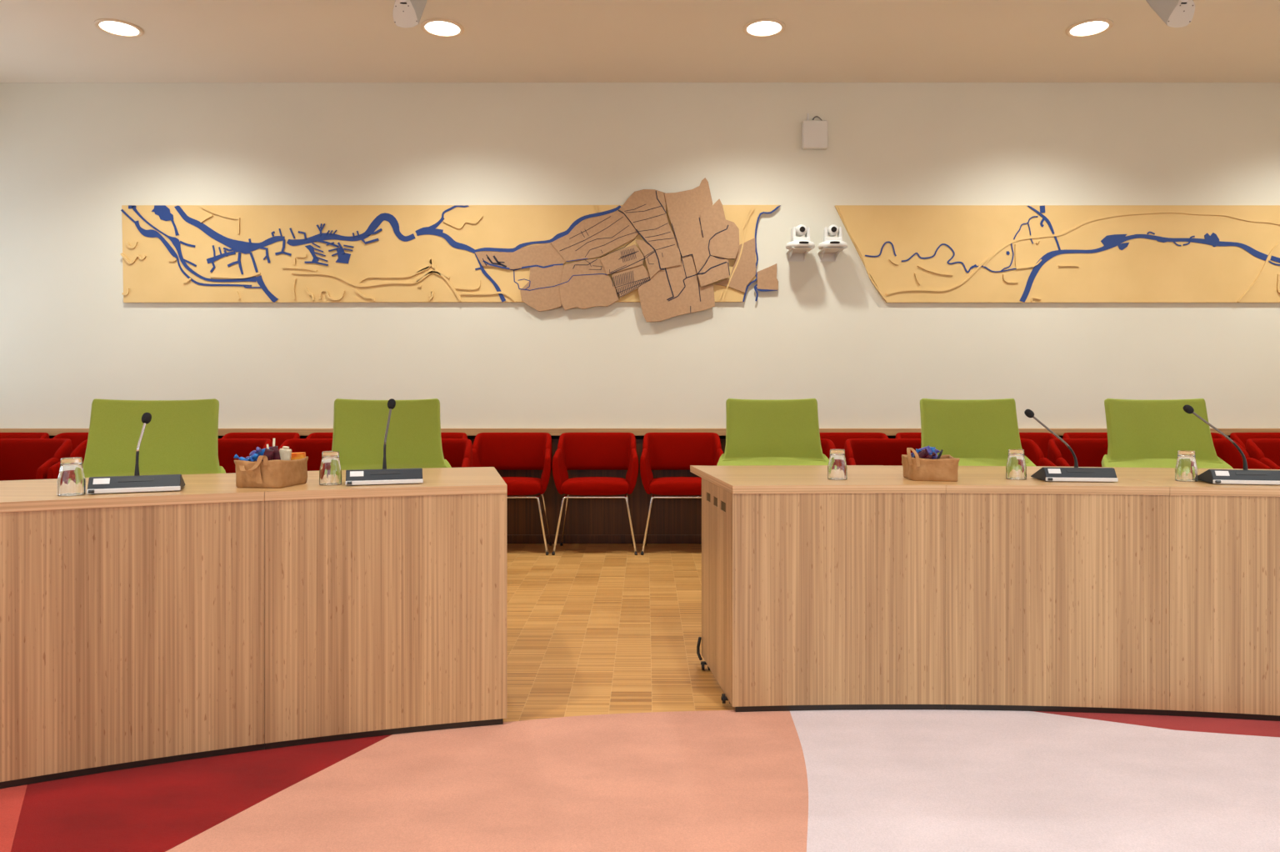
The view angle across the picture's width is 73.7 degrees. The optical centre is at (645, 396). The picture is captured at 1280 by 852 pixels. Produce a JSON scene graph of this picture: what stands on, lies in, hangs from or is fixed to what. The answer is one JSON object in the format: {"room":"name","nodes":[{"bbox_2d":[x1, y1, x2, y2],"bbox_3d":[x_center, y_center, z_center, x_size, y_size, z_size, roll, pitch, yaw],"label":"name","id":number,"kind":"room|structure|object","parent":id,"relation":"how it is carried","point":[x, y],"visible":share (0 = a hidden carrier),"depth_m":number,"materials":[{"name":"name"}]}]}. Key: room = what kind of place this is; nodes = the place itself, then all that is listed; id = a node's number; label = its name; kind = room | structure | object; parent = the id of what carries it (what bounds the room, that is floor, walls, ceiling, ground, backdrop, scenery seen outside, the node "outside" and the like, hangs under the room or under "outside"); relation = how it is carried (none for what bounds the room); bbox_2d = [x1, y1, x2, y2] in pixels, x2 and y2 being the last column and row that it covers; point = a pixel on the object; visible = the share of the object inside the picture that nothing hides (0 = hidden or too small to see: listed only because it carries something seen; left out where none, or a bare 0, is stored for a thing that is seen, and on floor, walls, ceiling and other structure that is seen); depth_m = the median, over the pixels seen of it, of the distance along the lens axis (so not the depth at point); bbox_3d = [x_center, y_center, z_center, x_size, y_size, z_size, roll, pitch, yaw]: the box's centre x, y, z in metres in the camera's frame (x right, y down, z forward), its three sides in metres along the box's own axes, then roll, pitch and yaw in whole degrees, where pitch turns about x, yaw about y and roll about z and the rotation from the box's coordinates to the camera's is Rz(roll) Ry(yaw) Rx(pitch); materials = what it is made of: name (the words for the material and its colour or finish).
{"room":"assembly chamber","nodes":[
{"label":"assembly chamber","id":0,"kind":"room"},
{"bbox_2d":[503,543,734,721],"bbox_3d":[0.475,1.085,0.725,10.850,0.100,10.650,0,0,0],"label":"floor","id":1,"kind":"structure","parent":0,"point":[592,628],"depth_m":3.78,"materials":[{"name":"wood"}]},
{"bbox_2d":[0,432,49,438],"bbox_3d":[-4.401,0.642,5.778,0.573,0.786,0.410,0,0,0],"label":"tub chair","id":2,"kind":"object","parent":1,"relation":"on","point":[2,435],"visible":0.06,"depth_m":5.94,"materials":[{"name":"red fabric"}]},
{"bbox_2d":[0,438,72,480],"bbox_3d":[-3.655,0.642,4.903,0.573,0.786,0.410,0,0,0],"label":"tub chair","id":3,"kind":"object","parent":1,"relation":"on","point":[20,458],"visible":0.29,"depth_m":5.07,"materials":[{"name":"red fabric"}]},
{"bbox_2d":[46,439,87,479],"bbox_3d":[-3.062,0.642,4.903,0.573,0.786,0.410,0,0,0],"label":"tub chair","id":4,"kind":"object","parent":1,"relation":"on","point":[80,451],"visible":0.05,"depth_m":4.93,"materials":[{"name":"red fabric"}]},
{"bbox_2d":[52,432,88,450],"bbox_3d":[-3.820,0.642,5.778,0.573,0.786,0.410,0,0,0],"label":"tub chair","id":5,"kind":"object","parent":1,"relation":"on","point":[77,438],"visible":0.04,"depth_m":5.94,"materials":[{"name":"red fabric"}]},
{"bbox_2d":[82,398,225,477],"bbox_3d":[-2.034,0.522,3.445,0.622,1.027,0.623,0,0,-18],"label":"office chair","id":6,"kind":"object","parent":1,"relation":"on","point":[180,437],"visible":0.36,"depth_m":3.65,"materials":[{"name":"green fabric"}]},
{"bbox_2d":[217,438,272,473],"bbox_3d":[-2.468,0.642,4.903,0.573,0.786,0.410,0,0,0],"label":"tub chair","id":7,"kind":"object","parent":1,"relation":"on","point":[227,447],"visible":0.06,"depth_m":5.07,"materials":[{"name":"red fabric"}]},
{"bbox_2d":[221,432,299,448],"bbox_3d":[-2.658,0.642,5.778,0.573,0.786,0.410,0,0,0],"label":"tub chair","id":8,"kind":"object","parent":1,"relation":"on","point":[280,437],"visible":0.07,"depth_m":5.94,"materials":[{"name":"red fabric"}]},
{"bbox_2d":[278,438,332,470],"bbox_3d":[-1.877,0.642,4.903,0.573,0.786,0.410,0,0,0],"label":"tub chair","id":9,"kind":"object","parent":1,"relation":"on","point":[313,448],"visible":0.06,"depth_m":5.07,"materials":[{"name":"red fabric"}]},
{"bbox_2d":[305,432,333,438],"bbox_3d":[-2.077,0.642,5.778,0.573,0.786,0.410,0,0,0],"label":"tub chair","id":10,"kind":"object","parent":1,"relation":"on","point":[314,435],"visible":0.04,"depth_m":5.94,"materials":[{"name":"red fabric"}]},
{"bbox_2d":[264,466,506,749],"bbox_3d":[-0.875,0.655,2.911,0.780,0.760,0.717,0,0,-16],"label":"desk","id":11,"kind":"object","parent":1,"relation":"on","point":[385,605],"visible":0.92,"depth_m":2.58,"materials":[{"name":"brown wood"}]},
{"bbox_2d":[234,455,308,488],"bbox_3d":[-1.163,0.226,2.644,0.157,0.099,0.200,0,0,8],"label":"paper bag","id":12,"kind":"object","parent":11,"relation":"on","point":[267,473],"visible":0.94,"depth_m":2.57,"materials":[{"name":"brown paper"}]},
{"bbox_2d":[233,454,247,460],"bbox_3d":[-1.226,0.193,2.600,0.055,0.038,0.016,0,0,-10],"label":"wrapped candy","id":13,"kind":"object","parent":12,"relation":"in","point":[236,456],"visible":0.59,"depth_m":2.59,"materials":[{"name":"blue plastic"}]},
{"bbox_2d":[247,453,258,460],"bbox_3d":[-1.205,0.188,2.615,0.052,0.031,0.018,0,0,43],"label":"wrapped candy","id":14,"kind":"object","parent":12,"relation":"in","point":[254,456],"visible":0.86,"depth_m":2.60,"materials":[{"name":"blue plastic"}]},
{"bbox_2d":[245,446,261,459],"bbox_3d":[-1.222,0.179,2.660,0.051,0.047,0.021,0,0,16],"label":"wrapped candy","id":15,"kind":"object","parent":12,"relation":"in","point":[257,449],"visible":0.61,"depth_m":2.65,"materials":[{"name":"purple plastic"}]},
{"bbox_2d":[257,446,269,455],"bbox_3d":[-1.188,0.175,2.680,0.065,0.041,0.012,0,0,-5],"label":"bar","id":16,"kind":"object","parent":12,"relation":"in","point":[260,453],"visible":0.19,"depth_m":2.67,"materials":[{"name":"blue plastic"}]},
{"bbox_2d":[261,448,273,460],"bbox_3d":[-1.163,0.197,2.620,0.044,0.079,0.014,0,0,3],"label":"bar","id":17,"kind":"object","parent":12,"relation":"in","point":[268,452],"visible":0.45,"depth_m":2.61,"materials":[{"name":"purple plastic"}]},
{"bbox_2d":[269,445,280,459],"bbox_3d":[-1.147,0.191,2.645,0.038,0.078,0.012,0,0,-10],"label":"bar","id":18,"kind":"object","parent":12,"relation":"in","point":[276,452],"visible":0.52,"depth_m":2.64,"materials":[{"name":"purple plastic"}]},
{"bbox_2d":[279,445,291,459],"bbox_3d":[-1.132,0.191,2.675,0.040,0.073,0.024,0,0,-10],"label":"bottle","id":19,"kind":"object","parent":12,"relation":"in","point":[285,453],"visible":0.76,"depth_m":2.67,"materials":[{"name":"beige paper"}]},
{"bbox_2d":[290,451,305,459],"bbox_3d":[-1.112,0.204,2.712,0.060,0.057,0.020,0,0,-4],"label":"box","id":20,"kind":"object","parent":12,"relation":"in","point":[302,454],"visible":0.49,"depth_m":2.70,"materials":[{"name":"orange cardboard"}]},
{"bbox_2d":[319,450,341,484],"bbox_3d":[-0.990,0.223,2.680,0.067,0.104,0.068,0,0,0],"label":"glass tumbler","id":21,"kind":"object","parent":11,"relation":"on","point":[330,472],"visible":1,"depth_m":2.65,"materials":[{"name":"white"}]},
{"bbox_2d":[345,398,423,484],"bbox_3d":[-0.836,0.139,2.730,0.232,0.266,0.162,0,0,-18],"label":"microphone","id":22,"kind":"object","parent":11,"relation":"on","point":[384,476],"visible":1,"depth_m":2.68,"materials":[{"name":"grey plastic"}]},
{"bbox_2d":[370,470,399,474],"bbox_3d":[-0.818,0.238,2.679,0.088,0.011,0.008,0,0,-18],"label":"grille","id":23,"kind":"object","parent":22,"relation":"attached to","point":[372,472],"depth_m":2.68,"materials":[{"name":"black plastic"}]},
{"bbox_2d":[331,398,451,469],"bbox_3d":[-1.164,0.522,3.854,0.622,1.027,0.623,0,0,-17],"label":"office chair","id":24,"kind":"object","parent":1,"relation":"on","point":[413,438],"visible":0.36,"depth_m":4.06,"materials":[{"name":"green fabric"}]},
{"bbox_2d":[440,432,467,438],"bbox_3d":[-1.496,0.642,5.778,0.573,0.786,0.410,0,0,0],"label":"tub chair","id":25,"kind":"object","parent":1,"relation":"on","point":[443,435],"visible":0.06,"depth_m":5.94,"materials":[{"name":"red fabric"}]},
{"bbox_2d":[441,438,472,467],"bbox_3d":[-1.285,0.642,4.903,0.573,0.786,0.410,0,0,0],"label":"tub chair","id":26,"kind":"object","parent":1,"relation":"on","point":[457,452],"visible":0.14,"depth_m":5.06,"materials":[{"name":"red fabric"}]},
{"bbox_2d":[472,432,551,554],"bbox_3d":[-0.915,0.642,5.778,0.573,0.786,0.410,0,0,0],"label":"tub chair","id":27,"kind":"object","parent":1,"relation":"on","point":[502,451],"visible":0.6,"depth_m":5.94,"materials":[{"name":"red fabric"}]},
{"bbox_2d":[551,432,638,554],"bbox_3d":[-0.334,0.642,5.778,0.573,0.786,0.410,0,0,0],"label":"tub chair","id":28,"kind":"object","parent":1,"relation":"on","point":[575,451],"visible":1,"depth_m":5.88,"materials":[{"name":"red fabric"}]},
{"bbox_2d":[0,709,1279,851],"bbox_3d":[-0.100,1.030,0.820,7.000,0.010,4.040,0,0,0],"label":"rug","id":29,"kind":"object","parent":1,"relation":"on","point":[843,780],"visible":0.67,"depth_m":2.23,"materials":[{"name":"carpet"}]},
{"bbox_2d":[0,472,266,788],"bbox_3d":[-1.837,0.655,2.523,1.420,0.760,0.738,0,0,-26],"label":"desk","id":30,"kind":"object","parent":29,"relation":"on","point":[132,624],"visible":0.91,"depth_m":2.35,"materials":[{"name":"brown wood"}]},
{"bbox_2d":[56,457,85,495],"bbox_3d":[-1.610,0.223,2.392,0.067,0.104,0.068,0,0,0],"label":"glass tumbler","id":31,"kind":"object","parent":30,"relation":"on","point":[71,481],"visible":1,"depth_m":2.37,"materials":[{"name":"white"}]},
{"bbox_2d":[86,412,184,494],"bbox_3d":[-1.489,0.159,2.504,0.232,0.226,0.162,0,0,-23],"label":"microphone","id":32,"kind":"object","parent":30,"relation":"on","point":[137,482],"visible":1,"depth_m":2.45,"materials":[{"name":"grey plastic"}]},
{"bbox_2d":[88,489,94,493],"bbox_3d":[-1.555,0.265,2.393,0.014,0.010,0.010,0,0,-23],"label":"socket","id":33,"kind":"object","parent":32,"relation":"attached to","point":[90,491],"depth_m":2.39,"materials":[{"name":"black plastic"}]},
{"bbox_2d":[118,476,154,481],"bbox_3d":[-1.466,0.238,2.455,0.088,0.011,0.008,0,0,-23],"label":"grille","id":34,"kind":"object","parent":32,"relation":"attached to","point":[120,478],"depth_m":2.45,"materials":[{"name":"black plastic"}]},
{"bbox_2d":[640,432,723,554],"bbox_3d":[0.247,0.642,5.778,0.573,0.786,0.410,0,0,0],"label":"tub chair","id":35,"kind":"object","parent":1,"relation":"on","point":[661,451],"visible":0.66,"depth_m":5.93,"materials":[{"name":"red fabric"}]},
{"bbox_2d":[716,398,829,465],"bbox_3d":[0.665,0.522,4.315,0.622,1.027,0.623,0,0,2],"label":"office chair","id":36,"kind":"object","parent":1,"relation":"on","point":[759,432],"visible":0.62,"depth_m":4.52,"materials":[{"name":"green fabric"}]},
{"bbox_2d":[690,465,945,711],"bbox_3d":[0.591,0.661,3.176,0.810,0.747,0.823,0,0,0],"label":"desk","id":37,"kind":"object","parent":1,"relation":"on","point":[819,592],"visible":1,"depth_m":2.79,"materials":[{"name":"brown wood"}]},
{"bbox_2d":[827,449,847,479],"bbox_3d":[0.670,0.236,2.985,0.067,0.104,0.068,0,0,0],"label":"glass tumbler","id":38,"kind":"object","parent":37,"relation":"on","point":[837,467],"visible":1,"depth_m":2.96,"materials":[{"name":"white"}]},
{"bbox_2d":[820,438,835,459],"bbox_3d":[0.845,0.642,4.903,0.573,0.786,0.410,0,0,0],"label":"tub chair","id":39,"kind":"object","parent":1,"relation":"on","point":[826,444],"visible":0.06,"depth_m":5.04,"materials":[{"name":"red fabric"}]},
{"bbox_2d":[819,432,888,449],"bbox_3d":[1.409,0.642,5.778,0.573,0.786,0.410,0,0,0],"label":"tub chair","id":40,"kind":"object","parent":1,"relation":"on","point":[839,439],"visible":0.07,"depth_m":5.94,"materials":[{"name":"red fabric"}]},
{"bbox_2d":[844,438,921,465],"bbox_3d":[1.435,0.642,4.903,0.573,0.786,0.410,0,0,0],"label":"tub chair","id":41,"kind":"object","parent":1,"relation":"on","point":[883,452],"visible":0.1,"depth_m":5.07,"materials":[{"name":"red fabric"}]},
{"bbox_2d":[895,432,921,438],"bbox_3d":[1.990,0.642,5.778,0.573,0.786,0.410,0,0,0],"label":"tub chair","id":42,"kind":"object","parent":1,"relation":"on","point":[899,435],"visible":0.02,"depth_m":5.94,"materials":[{"name":"red fabric"}]},
{"bbox_2d":[920,398,1035,465],"bbox_3d":[1.669,0.522,4.246,0.622,1.027,0.623,0,0,6],"label":"office chair","id":43,"kind":"object","parent":1,"relation":"on","point":[975,432],"visible":0.41,"depth_m":4.46,"materials":[{"name":"green fabric"}]},
{"bbox_2d":[884,465,1169,714],"bbox_3d":[1.359,0.661,3.159,0.782,0.747,0.799,0,0,4],"label":"desk","id":44,"kind":"object","parent":1,"relation":"on","point":[1057,592],"visible":0.8,"depth_m":2.77,"materials":[{"name":"brown wood"}]},
{"bbox_2d":[901,447,959,481],"bbox_3d":[0.993,0.232,2.985,0.174,0.112,0.173,0,0,8],"label":"basket","id":45,"kind":"object","parent":44,"relation":"on","point":[945,468],"visible":0.98,"depth_m":2.91,"materials":[{"name":"brown paper"}]},
{"bbox_2d":[913,448,929,458],"bbox_3d":[0.952,0.204,2.950,0.066,0.053,0.013,0,0,-20],"label":"bar","id":46,"kind":"object","parent":45,"relation":"in","point":[922,453],"visible":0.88,"depth_m":2.95,"materials":[{"name":"purple plastic"}]},
{"bbox_2d":[910,445,932,457],"bbox_3d":[0.963,0.196,2.985,0.075,0.054,0.014,0,0,11],"label":"bar","id":47,"kind":"object","parent":45,"relation":"in","point":[927,447],"visible":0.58,"depth_m":2.98,"materials":[{"name":"plastic"}]},
{"bbox_2d":[925,451,935,459],"bbox_3d":[0.975,0.210,2.940,0.050,0.042,0.018,0,0,0],"label":"wrapped candy","id":48,"kind":"object","parent":45,"relation":"in","point":[929,457],"visible":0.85,"depth_m":2.94,"materials":[{"name":"red plastic"}]},
{"bbox_2d":[929,446,935,454],"bbox_3d":[0.990,0.194,2.995,0.058,0.037,0.014,0,0,0],"label":"bar","id":49,"kind":"object","parent":45,"relation":"in","point":[932,448],"visible":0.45,"depth_m":2.99,"materials":[{"name":"blue plastic"}]},
{"bbox_2d":[930,448,939,459],"bbox_3d":[0.998,0.206,2.955,0.043,0.054,0.024,0,0,5],"label":"wrapped candy","id":50,"kind":"object","parent":45,"relation":"in","point":[937,451],"visible":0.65,"depth_m":2.95,"materials":[{"name":"purple plastic"}]},
{"bbox_2d":[936,449,943,459],"bbox_3d":[1.018,0.206,2.960,0.028,0.048,0.006,0,0,0],"label":"bar","id":51,"kind":"object","parent":45,"relation":"in","point":[942,450],"visible":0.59,"depth_m":2.96,"materials":[{"name":"black plastic"}]},
{"bbox_2d":[1005,449,1026,479],"bbox_3d":[1.300,0.236,2.995,0.067,0.104,0.068,0,0,0],"label":"glass tumbler","id":52,"kind":"object","parent":44,"relation":"on","point":[1016,467],"visible":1,"depth_m":2.97,"materials":[{"name":"white"}]},
{"bbox_2d":[1024,409,1118,481],"bbox_3d":[1.456,0.164,2.949,0.275,0.243,0.162,0,0,6],"label":"microphone","id":53,"kind":"object","parent":44,"relation":"on","point":[1076,473],"visible":1,"depth_m":2.89,"materials":[{"name":"black plastic"}]},
{"bbox_2d":[1066,469,1094,472],"bbox_3d":[1.474,0.251,2.893,0.088,0.011,0.008,0,0,6],"label":"grille","id":54,"kind":"object","parent":53,"relation":"attached to","point":[1067,470],"depth_m":2.89,"materials":[{"name":"black plastic"}]},
{"bbox_2d":[1019,432,1057,458],"bbox_3d":[2.571,0.642,5.778,0.573,0.786,0.410,0,0,0],"label":"tub chair","id":55,"kind":"object","parent":1,"relation":"on","point":[1042,439],"visible":0.02,"depth_m":5.94,"materials":[{"name":"red fabric"}]},
{"bbox_2d":[1020,438,1057,466],"bbox_3d":[2.035,0.642,4.903,0.573,0.786,0.410,0,0,0],"label":"tub chair","id":56,"kind":"object","parent":1,"relation":"on","point":[1032,450],"visible":0.06,"depth_m":4.98,"materials":[{"name":"red fabric"}]},
{"bbox_2d":[1047,438,1108,466],"bbox_3d":[2.638,0.642,4.903,0.573,0.786,0.410,0,0,0],"label":"tub chair","id":57,"kind":"object","parent":1,"relation":"on","point":[1088,452],"visible":0.17,"depth_m":5.07,"materials":[{"name":"red fabric"}]},
{"bbox_2d":[1062,432,1107,438],"bbox_3d":[3.152,0.642,5.778,0.573,0.786,0.410,0,0,0],"label":"tub chair","id":58,"kind":"object","parent":1,"relation":"on","point":[1066,435],"visible":0.03,"depth_m":5.94,"materials":[{"name":"red fabric"}]},
{"bbox_2d":[1101,398,1232,468],"bbox_3d":[2.623,0.522,4.217,0.622,1.027,0.623,0,0,9],"label":"office chair","id":59,"kind":"object","parent":1,"relation":"on","point":[1142,432],"visible":0.51,"depth_m":4.42,"materials":[{"name":"green fabric"}]},
{"bbox_2d":[1079,466,1279,720],"bbox_3d":[2.294,0.661,3.019,1.209,0.747,0.801,0,0,11],"label":"desk","id":60,"kind":"object","parent":1,"relation":"on","point":[1224,538],"visible":0.62,"depth_m":2.72,"materials":[{"name":"brown wood"}]},
{"bbox_2d":[1175,450,1198,481],"bbox_3d":[1.853,0.236,2.925,0.067,0.104,0.068,0,0,0],"label":"glass tumbler","id":61,"kind":"object","parent":60,"relation":"on","point":[1186,468],"visible":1,"depth_m":2.90,"materials":[{"name":"white"}]},
{"bbox_2d":[1182,404,1279,484],"bbox_3d":[1.964,0.156,2.858,0.290,0.259,0.162,0,0,11],"label":"microphone","id":62,"kind":"object","parent":60,"relation":"on","point":[1244,476],"visible":0.99,"depth_m":2.80,"materials":[{"name":"black plastic"}]},
{"bbox_2d":[1235,471,1266,474],"bbox_3d":[1.985,0.251,2.800,0.088,0.011,0.008,0,0,11],"label":"grille","id":63,"kind":"object","parent":62,"relation":"attached to","point":[1237,472],"depth_m":2.80,"materials":[{"name":"black plastic"}]},
{"bbox_2d":[1210,432,1225,438],"bbox_3d":[3.733,0.642,5.778,0.573,0.786,0.410,0,0,0],"label":"tub chair","id":64,"kind":"object","parent":1,"relation":"on","point":[1214,435],"visible":0.02,"depth_m":5.92,"materials":[{"name":"red fabric"}]},
{"bbox_2d":[1212,438,1271,469],"bbox_3d":[3.222,0.642,4.903,0.573,0.786,0.410,0,0,0],"label":"tub chair","id":65,"kind":"object","parent":1,"relation":"on","point":[1225,449],"visible":0.09,"depth_m":5.01,"materials":[{"name":"red fabric"}]},
{"bbox_2d":[1230,432,1279,449],"bbox_3d":[4.314,0.642,5.778,0.573,0.786,0.410,0,0,0],"label":"tub chair","id":66,"kind":"object","parent":1,"relation":"on","point":[1240,437],"visible":0.11,"depth_m":5.94,"materials":[{"name":"red fabric"}]},
{"bbox_2d":[1245,438,1279,469],"bbox_3d":[3.810,0.642,4.903,0.573,0.786,0.410,0,0,0],"label":"tub chair","id":67,"kind":"object","parent":1,"relation":"on","point":[1267,451],"visible":0.3,"depth_m":5.06,"materials":[{"name":"red fabric"}]},
{"bbox_2d":[0,82,1279,428],"bbox_3d":[0.475,-0.546,6.150,10.850,3.362,0.200,0,0,0],"label":"wall","id":68,"kind":"structure","parent":0,"point":[72,154],"depth_m":6.05,"materials":[{"name":"paint"}]},
{"bbox_2d":[120,177,780,321],"bbox_3d":[-1.377,-1.033,6.017,4.663,1.015,0.063,0,0,0],"label":"map","id":69,"kind":"object","parent":68,"relation":"attached to","point":[689,253],"visible":1,"depth_m":6.03,"materials":[{"name":"beige wood"}]},
{"bbox_2d":[482,254,506,267],"bbox_3d":[-1.066,-0.957,6.017,0.174,0.094,0.002,0,0,0],"label":"wall art","id":70,"kind":"object","parent":69,"relation":"in","point":[488,260],"depth_m":6.02,"materials":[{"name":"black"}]},
{"bbox_2d":[470,439,725,534],"bbox_3d":[0.475,0.637,6.035,10.850,0.675,0.030,0,0,0],"label":"wall panel","id":71,"kind":"object","parent":68,"relation":"attached to","point":[583,516],"depth_m":6.02,"materials":[{"name":"brown wood"}]},
{"bbox_2d":[506,535,701,543],"bbox_3d":[0.475,1.004,6.030,10.850,0.062,0.040,0,0,0],"label":"baseboard","id":72,"kind":"structure","parent":68,"relation":"attached to","point":[510,538],"depth_m":6.01,"materials":[{"name":"brown wood"}]},
{"bbox_2d":[49,435,1229,439],"bbox_3d":[0.475,0.286,6.046,10.850,0.027,0.008,0,0,0],"label":"trim","id":73,"kind":"structure","parent":68,"relation":"attached to","point":[50,437],"depth_m":6.04,"materials":[{"name":"black"}]},
{"bbox_2d":[0,428,1279,435],"bbox_3d":[0.475,0.248,6.025,10.850,0.050,0.050,0,0,0],"label":"trim","id":74,"kind":"structure","parent":68,"relation":"attached to","point":[52,432],"depth_m":6.00,"materials":[{"name":"brown wood"}]},
{"bbox_2d":[785,247,813,261],"bbox_3d":[1.069,-0.989,5.939,0.150,0.060,0.219,0,0,0],"label":"wall bracket","id":75,"kind":"object","parent":68,"relation":"attached to","point":[795,254],"visible":1,"depth_m":6.03,"materials":[{"name":"white plastic"}]},
{"bbox_2d":[785,224,814,249],"bbox_3d":[1.069,-1.105,5.899,0.202,0.164,0.172,0,0,-6],"label":"camera","id":76,"kind":"object","parent":75,"relation":"on","point":[800,230],"visible":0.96,"depth_m":5.86,"materials":[{"name":"white plastic"}]},
{"bbox_2d":[801,113,827,149],"bbox_3d":[1.192,-1.877,6.023,0.178,0.256,0.056,0,0,0],"label":"wireless access point","id":77,"kind":"object","parent":68,"relation":"attached to","point":[814,132],"visible":1,"depth_m":6.00,"materials":[{"name":"white plastic"}]},
{"bbox_2d":[817,247,845,261],"bbox_3d":[1.293,-0.989,5.939,0.150,0.060,0.219,0,0,0],"label":"wall bracket","id":78,"kind":"object","parent":68,"relation":"attached to","point":[827,254],"visible":1,"depth_m":6.03,"materials":[{"name":"white plastic"}]},
{"bbox_2d":[817,224,847,249],"bbox_3d":[1.293,-1.105,5.899,0.202,0.164,0.172,0,0,3],"label":"camera","id":79,"kind":"object","parent":78,"relation":"on","point":[832,230],"visible":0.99,"depth_m":5.86,"materials":[{"name":"white plastic"}]},
{"bbox_2d":[835,205,1279,302],"bbox_3d":[3.215,-1.010,6.034,3.756,0.686,0.030,0,0,0],"label":"map","id":80,"kind":"object","parent":68,"relation":"attached to","point":[910,253],"visible":1,"depth_m":6.03,"materials":[{"name":"yellow wood"}]},
{"bbox_2d":[0,0,1279,82],"bbox_3d":[0.475,-2.287,0.825,10.850,0.120,10.850,0,0,0],"label":"ceiling","id":81,"kind":"structure","parent":0,"point":[42,41],"depth_m":5.35,"materials":[{"name":"paint"}]},
{"bbox_2d":[94,18,144,37],"bbox_3d":[-3.178,-2.222,5.150,0.256,0.010,0.256,0,0,0],"label":"recessed light","id":82,"kind":"object","parent":81,"relation":"in","point":[111,26],"visible":1,"depth_m":5.15,"materials":[{"name":"beige"}]},
{"bbox_2d":[99,21,139,35],"bbox_3d":[-3.178,-2.224,5.150,0.208,0.002,0.208,0,0,-11],"label":"diffuser","id":83,"kind":"object","parent":82,"relation":"attached to","point":[116,28],"depth_m":5.16,"materials":[{"name":"white"}]},
{"bbox_2d":[392,0,426,28],"bbox_3d":[-1.174,-2.026,4.224,0.120,0.400,0.258,0,0,14],"label":"ceiling speaker","id":84,"kind":"object","parent":81,"relation":"hanging from","point":[407,13],"visible":1,"depth_m":4.21,"materials":[{"name":"grey plastic"}]},
{"bbox_2d":[420,18,464,37],"bbox_3d":[-1.227,-2.222,5.150,0.256,0.010,0.256,0,0,0],"label":"recessed light","id":85,"kind":"object","parent":81,"relation":"in","point":[441,27],"visible":1,"depth_m":5.15,"materials":[{"name":"white"}]},
{"bbox_2d":[425,21,459,35],"bbox_3d":[-1.227,-2.224,5.150,0.207,0.002,0.207,0,0,-11],"label":"diffuser","id":86,"kind":"object","parent":85,"relation":"attached to","point":[434,28],"depth_m":5.16,"materials":[{"name":"white"}]},
{"bbox_2d":[742,18,785,37],"bbox_3d":[0.714,-2.222,5.150,0.256,0.010,0.256,0,0,0],"label":"recessed light","id":87,"kind":"object","parent":81,"relation":"in","point":[762,27],"visible":1,"depth_m":5.15,"materials":[{"name":"white"}]},
{"bbox_2d":[746,21,781,35],"bbox_3d":[0.714,-2.224,5.150,0.207,0.002,0.207,0,0,-11],"label":"diffuser","id":88,"kind":"object","parent":87,"relation":"attached to","point":[753,28],"depth_m":5.16,"materials":[{"name":"white"}]},
{"bbox_2d":[1065,18,1113,37],"bbox_3d":[2.675,-2.222,5.150,0.256,0.010,0.256,0,0,0],"label":"recessed light","id":89,"kind":"object","parent":81,"relation":"in","point":[1089,27],"visible":1,"depth_m":5.15,"materials":[{"name":"white"}]},
{"bbox_2d":[1070,21,1108,35],"bbox_3d":[2.675,-2.224,5.150,0.208,0.002,0.208,0,0,11],"label":"diffuser","id":90,"kind":"object","parent":89,"relation":"attached to","point":[1080,28],"depth_m":5.16,"materials":[{"name":"white"}]},
{"bbox_2d":[1145,0,1194,27],"bbox_3d":[2.605,-2.026,4.242,0.112,0.400,0.292,0,0,-18],"label":"ceiling speaker","id":91,"kind":"object","parent":81,"relation":"hanging from","point":[1175,13],"visible":1,"depth_m":4.22,"materials":[{"name":"grey plastic"}]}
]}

